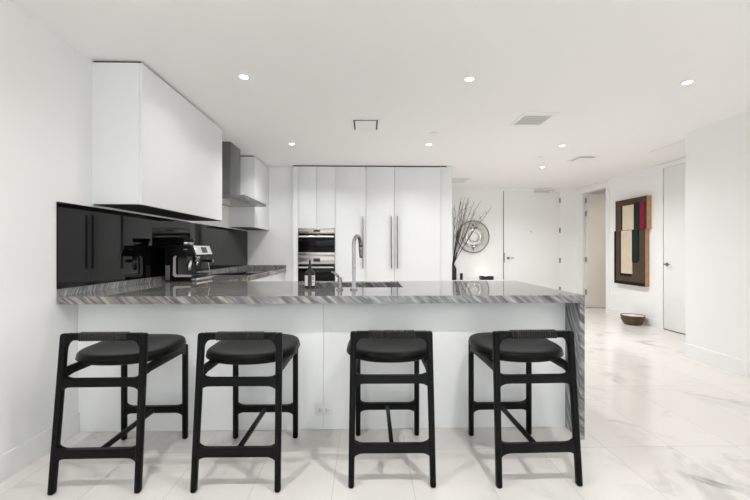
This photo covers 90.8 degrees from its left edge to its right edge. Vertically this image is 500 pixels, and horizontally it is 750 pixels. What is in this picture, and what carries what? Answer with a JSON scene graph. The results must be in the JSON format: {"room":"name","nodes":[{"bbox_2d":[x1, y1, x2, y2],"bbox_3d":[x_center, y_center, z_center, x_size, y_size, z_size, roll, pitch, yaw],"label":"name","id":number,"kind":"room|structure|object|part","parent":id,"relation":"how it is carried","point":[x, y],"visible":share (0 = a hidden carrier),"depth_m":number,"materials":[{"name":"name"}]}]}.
{"room":"kitchen","nodes":[
{"label":"kitchen","id":0,"kind":"room"},
{"bbox_2d":[0,0,246,454],"bbox_3d":[-1.968,-0.058,-0.345,0.150,2.515,13.400,0,0,-1],"label":"wall","id":1,"kind":"structure","parent":0,"point":[46,82],"depth_m":2.13,"materials":[{"name":"white paint"}]},
{"bbox_2d":[0,412,78,482],"bbox_3d":[-1.841,1.133,-2.305,0.014,0.135,9.475,0,0,-1],"label":"baseboard","id":2,"kind":"structure","parent":1,"relation":"attached to","point":[24,454],"depth_m":2.09,"materials":[{"name":"white paint"}]},
{"bbox_2d":[56,202,246,288],"bbox_3d":[-1.988,-0.029,4.071,0.008,0.537,3.609,0,0,-1],"label":"backsplash panel","id":3,"kind":"object","parent":1,"relation":"attached to","point":[94,245],"visible":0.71,"depth_m":2.87,"materials":[{"name":"black glass"}]},
{"bbox_2d":[92,61,221,220],"bbox_3d":[-1.801,-0.813,3.270,0.344,1.002,1.420,0,0,-1],"label":"upper cabinet","id":4,"kind":"object","parent":1,"relation":"attached to","point":[154,152],"visible":1,"depth_m":2.69,"materials":[{"name":"white paint"}]},
{"bbox_3d":[-1.639,-0.806,3.274,0.020,0.982,1.419,0,0,-1],"label":"door","id":5,"kind":"part","parent":4,"relation":"part of","materials":[{"name":"white paint"}]},
{"bbox_2d":[222,142,265,206],"bbox_3d":[-1.750,-0.952,4.662,0.509,0.724,0.900,0,0,-1],"label":"range hood","id":6,"kind":"object","parent":1,"relation":"attached to","point":[231,197],"visible":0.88,"depth_m":4.52,"materials":[{"name":"metal"}]},
{"bbox_2d":[230,156,268,229],"bbox_3d":[-1.852,-0.813,5.506,0.344,1.002,0.743,0,0,-1],"label":"upper cabinet","id":7,"kind":"object","parent":1,"relation":"attached to","point":[254,175],"visible":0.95,"depth_m":5.14,"materials":[{"name":"white paint"}]},
{"bbox_3d":[-1.690,-0.806,5.510,0.020,0.982,0.742,0,0,-1],"label":"door","id":8,"kind":"part","parent":7,"relation":"part of","materials":[{"name":"white paint"}]},
{"bbox_2d":[247,167,292,280],"bbox_3d":[-1.621,-0.058,6.125,0.835,2.515,0.480,0,0,-1],"label":"wall","id":9,"kind":"structure","parent":0,"point":[273,246],"depth_m":5.89,"materials":[{"name":"white paint"}]},
{"bbox_2d":[0,307,749,499],"bbox_3d":[2.236,1.230,0.651,8.700,0.060,15.600,0,0,-1],"label":"floor","id":10,"kind":"structure","parent":0,"point":[661,423],"depth_m":2.12,"materials":[{"name":"stone"}]},
{"bbox_2d":[47,331,187,494],"bbox_3d":[-1.390,0.809,2.093,0.498,0.781,0.568,0,0,-2],"label":"bar stool","id":11,"kind":"object","parent":10,"relation":"on","point":[121,348],"visible":1,"depth_m":1.88,"materials":[{"name":"black wood"}]},
{"bbox_3d":[-1.584,0.813,1.853,0.035,0.774,0.102,0,0,4],"label":"leg","id":12,"kind":"part","parent":11,"relation":"part of","materials":[{"name":"black wood"}]},
{"bbox_3d":[-1.585,0.641,2.106,0.020,0.088,0.442,0,0,-2],"label":"rail","id":13,"kind":"part","parent":11,"relation":"part of","materials":[{"name":"black wood"}]},
{"bbox_3d":[-1.383,0.465,1.890,0.371,0.078,0.035,0,0,-2],"label":"rail","id":14,"kind":"part","parent":11,"relation":"part of","materials":[{"name":"black wood"}]},
{"bbox_3d":[-1.588,0.899,2.343,0.032,0.601,0.032,0,0,-2],"label":"leg","id":15,"kind":"part","parent":11,"relation":"part of","materials":[{"name":"black wood"}]},
{"bbox_3d":[-1.391,0.585,2.133,0.475,0.027,0.463,0,0,-2],"label":"seat","id":16,"kind":"part","parent":11,"relation":"part of","materials":[{"name":"black leather"}]},
{"bbox_3d":[-1.391,0.559,2.134,0.492,0.052,0.480,0,0,-2],"label":"seat","id":17,"kind":"part","parent":11,"relation":"part of","materials":[{"name":"black leather"}]},
{"bbox_3d":[-1.180,0.813,1.866,0.035,0.774,0.102,0,0,-8],"label":"leg","id":18,"kind":"part","parent":11,"relation":"part of","materials":[{"name":"black wood"}]},
{"bbox_3d":[-1.196,0.641,2.118,0.020,0.088,0.442,0,0,-2],"label":"rail","id":19,"kind":"part","parent":11,"relation":"part of","materials":[{"name":"black wood"}]},
{"bbox_3d":[-1.208,0.899,2.355,0.032,0.601,0.032,0,0,-2],"label":"leg","id":20,"kind":"part","parent":11,"relation":"part of","materials":[{"name":"black wood"}]},
{"bbox_2d":[190,331,299,492],"bbox_3d":[-0.695,0.809,2.105,0.498,0.781,0.568,0,0,-1],"label":"bar stool","id":21,"kind":"object","parent":10,"relation":"on","point":[234,348],"visible":1,"depth_m":1.89,"materials":[{"name":"black wood"}]},
{"bbox_3d":[-0.894,0.813,1.868,0.035,0.774,0.102,0,0,5],"label":"leg","id":22,"kind":"part","parent":21,"relation":"part of","materials":[{"name":"black wood"}]},
{"bbox_3d":[-0.889,0.641,2.121,0.020,0.088,0.442,0,0,-1],"label":"rail","id":23,"kind":"part","parent":21,"relation":"part of","materials":[{"name":"black wood"}]},
{"bbox_3d":[-0.888,0.899,2.358,0.032,0.601,0.032,0,0,-1],"label":"leg","id":24,"kind":"part","parent":21,"relation":"part of","materials":[{"name":"black wood"}]},
{"bbox_3d":[-0.692,0.465,1.901,0.371,0.078,0.035,0,0,-1],"label":"rail","id":25,"kind":"part","parent":21,"relation":"part of","materials":[{"name":"black wood"}]},
{"bbox_3d":[-0.695,0.585,2.145,0.475,0.027,0.463,0,0,-1],"label":"seat","id":26,"kind":"part","parent":21,"relation":"part of","materials":[{"name":"black leather"}]},
{"bbox_3d":[-0.695,0.559,2.146,0.492,0.052,0.480,0,0,-1],"label":"seat","id":27,"kind":"part","parent":21,"relation":"part of","materials":[{"name":"black leather"}]},
{"bbox_3d":[-0.490,0.813,1.873,0.035,0.774,0.102,0,0,-7],"label":"leg","id":28,"kind":"part","parent":21,"relation":"part of","materials":[{"name":"black wood"}]},
{"bbox_3d":[-0.500,0.641,2.126,0.020,0.088,0.442,0,0,-1],"label":"rail","id":29,"kind":"part","parent":21,"relation":"part of","materials":[{"name":"black wood"}]},
{"bbox_3d":[-0.508,0.899,2.363,0.032,0.601,0.032,0,0,-1],"label":"leg","id":30,"kind":"part","parent":21,"relation":"part of","materials":[{"name":"black wood"}]},
{"bbox_2d":[250,272,284,280],"bbox_3d":[-1.706,0.767,4.631,0.593,0.865,2.497,0,0,-1],"label":"base cabinet","id":31,"kind":"object","parent":10,"relation":"on","point":[280,276],"visible":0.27,"depth_m":5.24,"materials":[{"name":"white paint"}]},
{"bbox_3d":[-1.420,0.723,4.669,0.020,0.754,0.914,0,0,-1],"label":"door","id":32,"kind":"part","parent":31,"relation":"part of","materials":[{"name":"white paint"}]},
{"bbox_3d":[-1.439,0.723,5.504,0.020,0.754,0.750,0,0,-1],"label":"door","id":33,"kind":"part","parent":31,"relation":"part of","materials":[{"name":"white paint"}]},
{"bbox_2d":[293,165,334,280],"bbox_3d":[-0.953,-0.057,6.059,0.649,2.514,0.638,0,0,-1],"label":"housing","id":34,"kind":"object","parent":10,"relation":"on","point":[313,185],"visible":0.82,"depth_m":5.74,"materials":[{"name":"white paint"}]},
{"bbox_3d":[-1.234,-0.048,5.811,0.075,2.495,0.155,0,0,-1],"label":"filler panel","id":35,"kind":"part","parent":34,"relation":"part of","materials":[{"name":"white paint"}]},
{"bbox_3d":[-1.050,-0.818,5.748,0.282,0.955,0.021,0,0,-1],"label":"door","id":36,"kind":"part","parent":34,"relation":"part of","materials":[{"name":"white paint"}]},
{"bbox_2d":[298,256,334,280],"bbox_3d":[-0.913,0.346,5.996,0.567,0.508,0.610,0,0,-1],"label":"oven","id":37,"kind":"object","parent":34,"relation":"in","point":[322,266],"visible":0.67,"depth_m":5.73,"materials":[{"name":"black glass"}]},
{"bbox_3d":[-0.907,0.267,5.710,0.543,0.024,0.039,0,0,-1],"label":"handle","id":38,"kind":"part","parent":37,"relation":"part of","materials":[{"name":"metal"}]},
{"bbox_3d":[-0.907,0.383,5.740,0.567,0.325,0.023,0,0,-1],"label":"door","id":39,"kind":"part","parent":37,"relation":"part of","materials":[{"name":"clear glass"}]},
{"bbox_3d":[-0.907,0.154,5.739,0.567,0.125,0.025,0,0,-1],"label":"control panel","id":40,"kind":"part","parent":37,"relation":"part of","materials":[{"name":"metal"}]},
{"bbox_2d":[298,228,334,255],"bbox_3d":[-0.913,-0.124,5.996,0.567,0.425,0.610,0,0,-1],"label":"oven","id":41,"kind":"object","parent":34,"relation":"in","point":[311,241],"visible":1,"depth_m":5.73,"materials":[{"name":"silver metal"}]},
{"bbox_3d":[-0.907,-0.207,5.710,0.543,0.024,0.039,0,0,-1],"label":"handle","id":42,"kind":"part","parent":41,"relation":"part of","materials":[{"name":"metal"}]},
{"bbox_3d":[-0.907,-0.111,5.740,0.567,0.287,0.023,0,0,-1],"label":"door","id":43,"kind":"part","parent":41,"relation":"part of","materials":[{"name":"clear glass"}]},
{"bbox_3d":[-0.907,-0.297,5.739,0.567,0.080,0.025,0,0,-1],"label":"control panel","id":44,"kind":"part","parent":41,"relation":"part of","materials":[{"name":"metal"}]},
{"bbox_3d":[-0.765,-0.818,5.755,0.282,0.955,0.021,0,0,-1],"label":"door","id":45,"kind":"part","parent":34,"relation":"part of","materials":[{"name":"white paint"}]},
{"bbox_2d":[78,303,564,431],"bbox_3d":[-0.341,0.767,2.892,3.244,0.865,0.843,0,0,-1],"label":"base cabinet","id":46,"kind":"object","parent":10,"relation":"on","point":[323,331],"visible":0.56,"depth_m":2.47,"materials":[{"name":"white paint"}]},
{"bbox_3d":[-1.149,0.766,2.462,1.609,0.863,0.020,0,0,-1],"label":"panel","id":47,"kind":"part","parent":46,"relation":"part of","materials":[{"name":"white paint"}]},
{"bbox_2d":[57,265,584,439],"bbox_3d":[-0.353,0.721,4.108,3.278,0.959,3.609,0,0,-1],"label":"countertop","id":48,"kind":"structure","parent":46,"relation":"on","point":[218,289],"depth_m":2.43,"materials":[{"name":"stone"}]},
{"bbox_2d":[165,238,213,280],"bbox_3d":[-1.733,0.086,3.541,0.355,0.388,0.370,0,0,-1],"label":"coffee machine","id":49,"kind":"object","parent":48,"relation":"on","point":[181,261],"visible":1,"depth_m":3.39,"materials":[{"name":"black plastic"}]},
{"bbox_3d":[-1.881,0.207,3.355,0.040,0.133,0.005,0,0,-1],"label":"water tank","id":50,"kind":"part","parent":49,"relation":"part of","materials":[{"name":"grey plastic"}]},
{"bbox_3d":[-1.752,0.149,3.361,0.164,0.192,0.008,0,0,-1],"label":"trim","id":51,"kind":"part","parent":49,"relation":"part of","materials":[{"name":"silver metal"}]},
{"bbox_2d":[187,256,191,269],"bbox_3d":[-1.719,0.123,3.427,0.040,0.127,0.043,0,0,-1],"label":"outlet","id":52,"kind":"object","parent":49,"relation":"attached to","point":[189,258],"depth_m":3.42,"materials":[{"name":"silver metal"}]},
{"bbox_2d":[181,272,211,280],"bbox_3d":[-1.706,0.253,3.542,0.158,0.054,0.340,0,0,-1],"label":"drip tray","id":53,"kind":"object","parent":49,"relation":"on","point":[185,276],"depth_m":3.44,"materials":[{"name":"silver metal"}]},
{"bbox_3d":[-1.625,0.104,3.562,0.122,0.032,0.032,0,0,-1],"label":"portafilter handle","id":54,"kind":"part","parent":49,"relation":"part of","materials":[{"name":"black plastic"}]},
{"bbox_2d":[210,270,269,274],"bbox_3d":[-1.666,0.283,4.663,0.460,0.005,0.840,0,0,-1],"label":"cooktop","id":55,"kind":"object","parent":48,"relation":"in","point":[237,272],"visible":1,"depth_m":4.61,"materials":[{"name":"black glass"}]},
{"bbox_2d":[305,260,314,288],"bbox_3d":[-0.484,0.179,2.755,0.076,0.212,0.074,0,0,-1],"label":"soap bottle","id":56,"kind":"object","parent":48,"relation":"on","point":[309,274],"visible":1,"depth_m":2.73,"materials":[{"name":"black glass"}]},
{"bbox_2d":[331,271,343,289],"bbox_3d":[-0.271,0.218,2.655,0.090,0.135,0.052,0,0,-1],"label":"lever","id":57,"kind":"object","parent":48,"relation":"on","point":[339,285],"visible":1,"depth_m":2.64,"materials":[{"name":"metal"}]},
{"bbox_3d":[-0.252,0.239,2.655,0.052,0.092,0.052,0,0,-1],"label":"post","id":58,"kind":"part","parent":57,"relation":"part of","materials":[{"name":"metal"}]},
{"bbox_2d":[350,234,363,289],"bbox_3d":[-0.126,0.084,2.724,0.054,0.402,0.197,0,0,21],"label":"kitchen faucet","id":59,"kind":"object","parent":48,"relation":"on","point":[357,236],"visible":1,"depth_m":2.65,"materials":[{"name":"metal"}]},
{"bbox_3d":[1.298,0.767,2.885,0.032,0.866,1.090,0,0,-1],"label":"waterfall panel","id":60,"kind":"part","parent":48,"relation":"part of","materials":[{"name":"grey stone"}]},
{"bbox_2d":[315,404,331,415],"bbox_3d":[-0.343,1.066,2.465,0.116,0.074,0.010,0,0,-1],"label":"power outlet","id":61,"kind":"object","parent":46,"relation":"attached to","point":[320,409],"visible":1,"depth_m":2.46,"materials":[{"name":"white plastic"}]},
{"bbox_3d":[0.473,0.766,2.498,1.633,0.863,0.020,0,0,-1],"label":"panel","id":62,"kind":"part","parent":46,"relation":"part of","materials":[{"name":"white paint"}]},
{"bbox_2d":[335,166,365,280],"bbox_3d":[-0.388,-0.057,6.047,0.478,2.514,0.688,0,0,-1],"label":"tall cabinet","id":63,"kind":"object","parent":10,"relation":"on","point":[350,181],"visible":0.75,"depth_m":5.75,"materials":[{"name":"white paint"}]},
{"bbox_3d":[-0.187,-0.121,5.732,0.016,0.813,0.049,0,0,-1],"label":"handle","id":64,"kind":"part","parent":63,"relation":"part of","materials":[{"name":"silver metal"}]},
{"bbox_2d":[366,166,393,280],"bbox_3d":[0.073,-0.057,6.057,0.442,2.514,0.688,0,0,-1],"label":"freezer","id":65,"kind":"object","parent":10,"relation":"on","point":[379,179],"visible":0.8,"depth_m":5.76,"materials":[{"name":"white paint"}]},
{"bbox_3d":[0.255,-0.121,5.742,0.016,0.813,0.049,0,0,-1],"label":"handle","id":66,"kind":"part","parent":65,"relation":"part of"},
{"bbox_2d":[346,329,435,487],"bbox_3d":[0.084,0.809,2.141,0.498,0.781,0.568,0,0,-1],"label":"bar stool","id":67,"kind":"object","parent":10,"relation":"on","point":[381,346],"visible":1,"depth_m":1.92,"materials":[{"name":"black wood"}]},
{"bbox_3d":[-0.115,0.813,1.905,0.035,0.774,0.102,0,0,5],"label":"leg","id":68,"kind":"part","parent":67,"relation":"part of","materials":[{"name":"black wood"}]},
{"bbox_3d":[-0.110,0.899,2.395,0.032,0.601,0.032,0,0,-1],"label":"leg","id":69,"kind":"part","parent":67,"relation":"part of","materials":[{"name":"black wood"}]},
{"bbox_3d":[0.083,0.559,2.182,0.492,0.052,0.480,0,0,-1],"label":"seat","id":70,"kind":"part","parent":67,"relation":"part of","materials":[{"name":"black leather"}]},
{"bbox_3d":[0.083,0.585,2.181,0.475,0.027,0.463,0,0,-1],"label":"seat","id":71,"kind":"part","parent":67,"relation":"part of","materials":[{"name":"black leather"}]},
{"bbox_3d":[0.086,0.465,1.938,0.371,0.078,0.035,0,0,-1],"label":"rail","id":72,"kind":"part","parent":67,"relation":"part of","materials":[{"name":"black wood"}]},
{"bbox_3d":[0.270,0.899,2.400,0.032,0.601,0.032,0,0,-1],"label":"leg","id":73,"kind":"part","parent":67,"relation":"part of","materials":[{"name":"black wood"}]},
{"bbox_3d":[0.278,0.641,2.163,0.020,0.088,0.442,0,0,-1],"label":"rail","id":74,"kind":"part","parent":67,"relation":"part of","materials":[{"name":"black wood"}]},
{"bbox_3d":[0.289,0.813,1.910,0.035,0.774,0.102,0,0,-7],"label":"leg","id":75,"kind":"part","parent":67,"relation":"part of","materials":[{"name":"black wood"}]},
{"bbox_2d":[394,166,440,280],"bbox_3d":[0.659,-0.057,6.070,0.728,2.514,0.688,0,0,-1],"label":"refrigerator","id":76,"kind":"object","parent":10,"relation":"on","point":[417,189],"visible":0.77,"depth_m":5.78,"materials":[{"name":"white paint"}]},
{"bbox_3d":[0.348,-0.121,5.744,0.016,0.813,0.049,0,0,-1],"label":"handle","id":77,"kind":"part","parent":76,"relation":"part of","materials":[{"name":"silver metal"}]},
{"bbox_2d":[441,166,451,280],"bbox_3d":[1.110,-0.057,6.103,0.173,2.514,0.644,0,0,-1],"label":"end panel","id":78,"kind":"object","parent":10,"relation":"on","point":[446,171],"visible":0.46,"depth_m":5.78,"materials":[{"name":"white paint"}]},
{"bbox_2d":[452,279,506,280],"bbox_3d":[2.028,0.905,7.628,1.240,0.590,0.420,0,0,-1],"label":"console table","id":79,"kind":"object","parent":10,"relation":"on","point":[456,279],"visible":0.21,"depth_m":7.43,"materials":[{"name":"white paint"}]},
{"bbox_2d":[452,265,456,279],"bbox_3d":[1.595,0.460,7.538,0.128,0.300,0.128,0,0,-1],"label":"vase","id":80,"kind":"object","parent":79,"relation":"on","point":[454,271],"visible":0.65,"depth_m":7.48,"materials":[{"name":"black"}]},
{"bbox_2d":[452,198,488,264],"bbox_3d":[1.960,-0.389,7.552,0.828,1.404,0.142,0,0,-1],"label":"branches","id":81,"kind":"object","parent":80,"relation":"in","point":[454,225],"visible":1,"depth_m":7.54,"materials":[{"name":"plant"}]},
{"bbox_2d":[479,276,493,279],"bbox_3d":[2.289,0.572,7.604,0.254,0.075,0.154,0,0,-1],"label":"box","id":82,"kind":"object","parent":79,"relation":"on","point":[480,277],"visible":1,"depth_m":7.53,"materials":[{"name":"black"}]},
{"bbox_2d":[468,329,582,488],"bbox_3d":[0.823,0.809,2.146,0.498,0.781,0.568,0,0,-2],"label":"bar stool","id":83,"kind":"object","parent":10,"relation":"on","point":[528,346],"visible":1,"depth_m":1.93,"materials":[{"name":"black wood"}]},
{"bbox_3d":[0.622,0.899,2.394,0.032,0.601,0.032,0,0,-2],"label":"leg","id":84,"kind":"part","parent":83,"relation":"part of","materials":[{"name":"black wood"}]},
{"bbox_3d":[0.627,0.641,2.157,0.020,0.088,0.442,0,0,-2],"label":"rail","id":85,"kind":"part","parent":83,"relation":"part of","materials":[{"name":"black wood"}]},
{"bbox_3d":[0.631,0.813,1.904,0.035,0.774,0.102,0,0,4],"label":"leg","id":86,"kind":"part","parent":83,"relation":"part of","materials":[{"name":"black wood"}]},
{"bbox_3d":[0.821,0.559,2.187,0.492,0.052,0.480,0,0,-2],"label":"seat","id":87,"kind":"part","parent":83,"relation":"part of","materials":[{"name":"black leather"}]},
{"bbox_3d":[0.821,0.585,2.186,0.475,0.027,0.463,0,0,-2],"label":"seat","id":88,"kind":"part","parent":83,"relation":"part of","materials":[{"name":"black leather"}]},
{"bbox_3d":[1.002,0.899,2.410,0.032,0.601,0.032,0,0,-2],"label":"leg","id":89,"kind":"part","parent":83,"relation":"part of","materials":[{"name":"black wood"}]},
{"bbox_3d":[0.831,0.465,1.943,0.371,0.078,0.035,0,0,-2],"label":"rail","id":90,"kind":"part","parent":83,"relation":"part of","materials":[{"name":"black wood"}]},
{"bbox_3d":[1.016,0.641,2.173,0.020,0.088,0.442,0,0,-2],"label":"rail","id":91,"kind":"part","parent":83,"relation":"part of","materials":[{"name":"black wood"}]},
{"bbox_3d":[1.034,0.813,1.921,0.035,0.774,0.102,0,0,-8],"label":"leg","id":92,"kind":"part","parent":83,"relation":"part of","materials":[{"name":"black wood"}]},
{"bbox_2d":[620,313,645,325],"bbox_3d":[4.161,1.123,5.976,0.340,0.152,0.340,0,0,-1],"label":"wooden bowl","id":93,"kind":"object","parent":10,"relation":"on","point":[627,318],"visible":1,"depth_m":5.88,"materials":[{"name":"brown wood"}]},
{"bbox_2d":[6,0,749,191],"bbox_3d":[2.236,-1.365,0.651,8.700,0.100,15.600,0,0,-1],"label":"ceiling","id":94,"kind":"structure","parent":0,"point":[613,71],"depth_m":2.71,"materials":[{"name":"white paint"}]},
{"bbox_2d":[237,73,250,79],"bbox_3d":[-0.994,-1.312,2.803,0.096,0.006,0.096,0,0,-1],"label":"recessed light","id":95,"kind":"object","parent":94,"relation":"in","point":[241,76],"visible":1,"depth_m":2.80,"materials":[{"name":"white"}]},
{"bbox_2d":[351,118,380,130],"bbox_3d":[-0.098,-1.310,3.884,0.300,0.010,0.380,0,0,-1],"label":"ceiling vent","id":96,"kind":"object","parent":94,"relation":"in","point":[358,124],"visible":1,"depth_m":3.85,"materials":[{"name":"white metal"}]},
{"bbox_3d":[-0.098,-1.308,3.895,0.216,0.007,0.278,0,0,-1],"label":"plate","id":97,"kind":"part","parent":96,"relation":"part of","materials":[{"name":"white metal"}]},
{"bbox_2d":[452,178,469,182],"bbox_3d":[1.562,-1.313,7.007,0.340,0.004,0.500,0,0,-1],"label":"ceiling hatch","id":98,"kind":"object","parent":94,"relation":"attached to","point":[454,180],"visible":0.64,"depth_m":6.98,"materials":[{"name":"white"}]},
{"bbox_2d":[463,76,475,81],"bbox_3d":[0.726,-1.312,2.842,0.096,0.006,0.096,0,0,-1],"label":"recessed light","id":99,"kind":"object","parent":94,"relation":"in","point":[468,78],"visible":1,"depth_m":2.84,"materials":[{"name":"white"}]},
{"bbox_2d":[509,112,559,126],"bbox_3d":[1.591,-1.311,3.727,0.340,0.007,0.400,0,0,-1],"label":"ceiling vent","id":100,"kind":"object","parent":94,"relation":"in","point":[527,119],"visible":1,"depth_m":3.71,"materials":[{"name":"white metal"}]},
{"bbox_2d":[566,156,599,161],"bbox_3d":[2.990,-1.310,5.329,0.300,0.010,0.340,0,0,-1],"label":"ceiling vent","id":101,"kind":"object","parent":94,"relation":"in","point":[578,158],"visible":1,"depth_m":5.30,"materials":[{"name":"white metal"}]},
{"bbox_3d":[2.999,-1.308,5.349,0.202,0.007,0.230,0,0,-1],"label":"plate","id":102,"kind":"part","parent":101,"relation":"part of","materials":[{"name":"white metal"}]},
{"bbox_2d":[651,140,684,151],"bbox_3d":[3.825,-1.313,4.690,0.272,0.004,0.567,0,0,-1],"label":"ceiling hatch","id":103,"kind":"object","parent":94,"relation":"attached to","point":[681,144],"visible":0.64,"depth_m":4.73,"materials":[{"name":"white paint"}]},
{"bbox_2d":[680,79,694,84],"bbox_3d":[2.445,-1.312,2.896,0.096,0.006,0.096,0,0,-1],"label":"recessed light","id":104,"kind":"object","parent":94,"relation":"in","point":[686,82],"visible":1,"depth_m":2.89,"materials":[{"name":"white"}]},
{"bbox_2d":[452,188,576,293],"bbox_3d":[2.575,-0.058,7.985,3.510,2.515,0.150,0,0,-1],"label":"wall","id":105,"kind":"structure","parent":0,"point":[489,261],"depth_m":7.91,"materials":[{"name":"white paint"}]},
{"bbox_2d":[457,220,488,252],"bbox_3d":[2.085,-0.282,7.846,0.690,0.690,0.105,0,0,-1],"label":"wall sculpture","id":106,"kind":"object","parent":105,"relation":"attached to","point":[479,239],"visible":0.91,"depth_m":7.85,"materials":[{"name":"silver metal"}]},
{"bbox_2d":[503,190,560,289],"bbox_3d":[3.362,-0.034,7.869,1.235,2.468,0.117,0,0,-1],"label":"door","id":107,"kind":"structure","parent":105,"relation":"in","point":[531,219],"depth_m":7.92,"materials":[{"name":"white paint"}]},
{"bbox_2d":[590,191,605,193],"bbox_3d":[5.368,-0.058,7.223,1.740,2.515,2.400,0,0,-1],"label":"wall","id":108,"kind":"structure","parent":0,"point":[594,192],"depth_m":8.32,"materials":[{"name":"white paint"}]},
{"bbox_2d":[577,157,684,319],"bbox_3d":[4.445,-0.058,6.252,0.150,2.515,4.100,0,0,-1],"label":"wall","id":109,"kind":"structure","parent":0,"point":[641,300],"depth_m":6.25,"materials":[{"name":"white paint"}]},
{"bbox_2d":[580,181,609,314],"bbox_3d":[4.337,-0.037,7.335,0.016,2.475,0.930,0,0,-1],"label":"door frame","id":110,"kind":"structure","parent":109,"relation":"attached to","point":[606,184],"depth_m":6.93,"materials":[{"name":"white paint"}]},
{"bbox_2d":[585,194,605,307],"bbox_3d":[4.749,0.015,7.673,0.818,2.350,0.062,0,0,-1],"label":"door","id":111,"kind":"structure","parent":109,"relation":"in","point":[595,204],"depth_m":7.66,"materials":[{"name":"white wood"}]},
{"bbox_2d":[614,196,651,286],"bbox_3d":[4.321,-0.137,6.239,0.098,1.450,0.765,0,0,-1],"label":"artwork","id":112,"kind":"object","parent":109,"relation":"attached to","point":[633,216],"visible":1,"depth_m":6.15,"materials":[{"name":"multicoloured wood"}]},
{"bbox_3d":[4.333,-0.600,6.219,0.074,0.525,0.725,0,0,-1],"label":"frame","id":113,"kind":"part","parent":112,"relation":"part of","materials":[{"name":"brown wood"}]},
{"bbox_3d":[4.337,0.126,6.261,0.064,0.924,0.722,0,0,-1],"label":"frame","id":114,"kind":"part","parent":112,"relation":"part of","materials":[{"name":"brown wood"}]},
{"bbox_2d":[609,308,657,327],"bbox_3d":[4.362,1.140,6.285,0.014,0.120,1.170,0,0,-1],"label":"baseboard","id":115,"kind":"structure","parent":109,"relation":"attached to","point":[648,321],"depth_m":5.97,"materials":[{"name":"white paint"}]},
{"bbox_2d":[658,158,684,328],"bbox_3d":[4.388,-0.050,5.106,0.016,2.500,1.190,0,0,-1],"label":"door frame","id":116,"kind":"structure","parent":109,"relation":"attached to","point":[681,161],"depth_m":5.64,"materials":[{"name":"white paint"}]},
{"bbox_2d":[663,163,684,334],"bbox_3d":[4.358,-0.016,5.100,0.074,2.432,1.022,0,0,-1],"label":"door","id":117,"kind":"structure","parent":109,"relation":"in","point":[674,176],"depth_m":5.41,"materials":[{"name":"white paint"}]},
{"bbox_2d":[685,110,749,361],"bbox_3d":[4.162,-0.058,-1.356,1.060,2.515,11.100,0,0,-1],"label":"wall","id":118,"kind":"structure","parent":0,"point":[717,155],"depth_m":3.78,"materials":[{"name":"white paint"}]},
{"bbox_2d":[683,343,749,377],"bbox_3d":[3.625,1.125,-1.361,0.014,0.150,11.114,0,0,-1],"label":"baseboard","id":119,"kind":"structure","parent":118,"relation":"attached to","point":[729,363],"depth_m":3.77,"materials":[{"name":"white paint"}]}
]}

